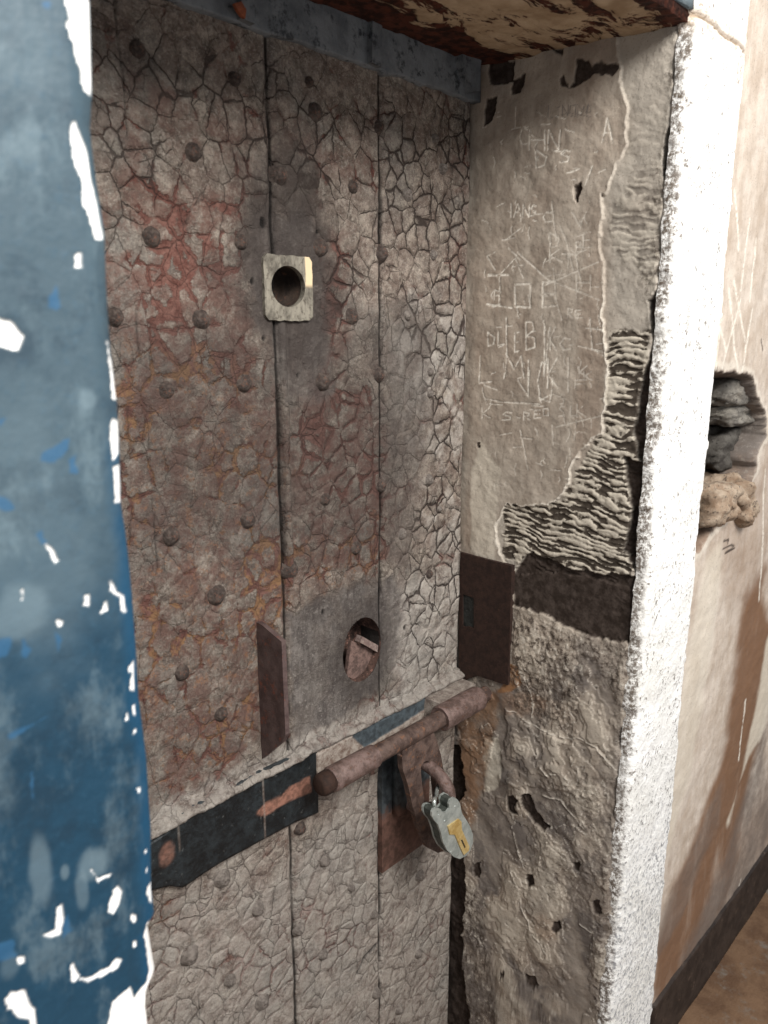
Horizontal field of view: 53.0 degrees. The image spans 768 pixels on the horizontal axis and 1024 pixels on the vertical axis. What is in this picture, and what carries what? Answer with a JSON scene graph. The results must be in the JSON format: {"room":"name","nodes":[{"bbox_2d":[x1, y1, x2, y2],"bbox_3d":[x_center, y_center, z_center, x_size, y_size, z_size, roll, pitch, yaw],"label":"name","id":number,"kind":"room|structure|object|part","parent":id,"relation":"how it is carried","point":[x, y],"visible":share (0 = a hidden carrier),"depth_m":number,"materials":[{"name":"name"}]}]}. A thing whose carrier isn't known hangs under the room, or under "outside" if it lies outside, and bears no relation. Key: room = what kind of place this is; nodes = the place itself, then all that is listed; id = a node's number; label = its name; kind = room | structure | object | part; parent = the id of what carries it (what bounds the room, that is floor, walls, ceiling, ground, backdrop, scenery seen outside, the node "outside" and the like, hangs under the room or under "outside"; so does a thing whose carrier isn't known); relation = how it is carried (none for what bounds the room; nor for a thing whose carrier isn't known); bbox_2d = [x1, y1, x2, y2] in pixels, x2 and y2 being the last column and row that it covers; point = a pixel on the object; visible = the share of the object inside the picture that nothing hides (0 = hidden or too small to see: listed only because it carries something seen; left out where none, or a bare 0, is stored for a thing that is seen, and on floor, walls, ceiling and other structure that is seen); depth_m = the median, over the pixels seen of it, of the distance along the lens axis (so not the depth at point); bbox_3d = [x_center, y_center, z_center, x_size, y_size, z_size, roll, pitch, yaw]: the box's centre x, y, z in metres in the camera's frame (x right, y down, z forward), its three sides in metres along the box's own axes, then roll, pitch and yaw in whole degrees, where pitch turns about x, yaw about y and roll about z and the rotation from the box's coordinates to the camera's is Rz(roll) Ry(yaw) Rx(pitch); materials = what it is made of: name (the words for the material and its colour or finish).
{"room":"prison interior","nodes":[
{"label":"prison interior","id":0,"kind":"room"},
{"bbox_2d":[0,0,767,1023],"bbox_3d":[0.649,-0.213,1.517,0.178,2.900,5.900,13,19,42],"label":"wall","id":1,"kind":"structure","parent":0,"point":[76,901],"depth_m":0.58,"materials":[{"name":"blue paint"}]},
{"bbox_2d":[597,0,749,1023],"bbox_3d":[0.498,0.062,1.340,0.036,2.450,0.225,13,19,42],"label":"trim","id":2,"kind":"structure","parent":1,"relation":"attached to","point":[710,47],"depth_m":1.27,"materials":[{"name":"white paint"}]},
{"bbox_2d":[650,845,767,1023],"bbox_3d":[1.655,0.888,2.784,0.023,0.165,3.105,13,19,42],"label":"baseboard","id":3,"kind":"structure","parent":1,"relation":"attached to","point":[687,982],"depth_m":1.91,"materials":[{"name":"paint"}]},
{"bbox_2d":[310,0,688,64],"bbox_3d":[-0.039,-0.677,0.879,0.400,0.085,0.970,13,19,42],"label":"lintel","id":4,"kind":"structure","parent":0,"point":[491,32],"depth_m":1.09,"materials":[{"name":"paint"}]},
{"bbox_2d":[448,26,677,1023],"bbox_3d":[0.298,0.233,1.462,0.401,2.060,0.087,12,18,40],"label":"wall reveal","id":5,"kind":"structure","parent":0,"point":[569,149],"depth_m":1.36,"materials":[{"name":"paint"}]},
{"bbox_2d":[459,552,514,684],"bbox_3d":[0.203,0.224,1.524,0.128,0.282,0.027,13,19,42],"label":"plate","id":6,"kind":"object","parent":5,"relation":"attached to","point":[486,602],"visible":0.97,"depth_m":1.50,"materials":[{"name":"metal"}]},
{"bbox_2d":[675,0,693,9],"bbox_3d":[0.076,-1.045,0.647,0.058,0.872,0.968,13,19,42],"label":"lintel","id":7,"kind":"object","parent":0,"point":[688,4],"visible":0.27,"depth_m":1.06,"materials":[{"name":"paint"}]},
{"bbox_2d":[678,889,767,1023],"bbox_3d":[1.507,1.406,0.991,3.300,0.006,6.000,13,19,42],"label":"floor","id":8,"kind":"structure","parent":0,"point":[736,992],"depth_m":1.92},
{"bbox_3d":[-0.355,0.393,0.801,0.378,2.060,0.035,13,19,42],"label":"wall","id":9,"kind":"structure","parent":0,"visible":0},
{"bbox_2d":[89,0,486,1023],"bbox_3d":[-0.161,0.291,1.198,0.965,2.030,0.191,-13,19,-42],"label":"door","id":10,"kind":"structure","parent":9,"relation":"in","point":[283,186],"depth_m":1.17,"materials":[{"name":"paint"}]},
{"bbox_3d":[-0.139,-0.321,1.107,0.010,0.092,0.090,13,19,42],"label":"spyhole plate","id":11,"kind":"part","parent":10,"relation":"part of","materials":[{"name":"beige metal"}]},
{"bbox_3d":[-0.167,-0.661,0.990,0.019,0.081,0.943,13,19,42],"label":"rail","id":12,"kind":"part","parent":10,"relation":"part of","materials":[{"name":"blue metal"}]},
{"bbox_2d":[313,686,491,852],"bbox_3d":[0.055,0.530,1.425,0.042,0.310,0.464,13,19,42],"label":"bolt","id":13,"kind":"object","parent":10,"relation":"attached to","point":[416,744],"visible":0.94,"depth_m":1.38,"materials":[{"name":"metal"}]},
{"bbox_3d":[0.065,0.398,1.404,0.032,0.032,0.435,13,19,42],"label":"bolt rod","id":14,"kind":"part","parent":13,"relation":"part of","materials":[{"name":"metal"}]},
{"bbox_3d":[0.040,0.553,1.508,0.012,0.274,0.138,13,19,42],"label":"staple plate","id":15,"kind":"part","parent":10,"relation":"part of","materials":[{"name":"metal"}]},
{"bbox_2d":[421,784,472,858],"bbox_3d":[0.101,0.563,1.394,0.069,0.149,0.120,13,19,42],"label":"padlock","id":16,"kind":"object","parent":10,"relation":"hanging from","point":[450,829],"visible":0.91,"depth_m":1.36,"materials":[{"name":"metal"}]},
{"bbox_3d":[0.107,0.566,1.388,0.003,0.146,0.120,13,19,42],"label":"plate","id":17,"kind":"part","parent":16,"relation":"part of","materials":[{"name":"metal"}]},
{"bbox_3d":[0.122,0.569,1.375,0.004,0.146,0.120,13,19,42],"label":"plate","id":18,"kind":"part","parent":16,"relation":"part of","materials":[{"name":"metal"}]}
]}

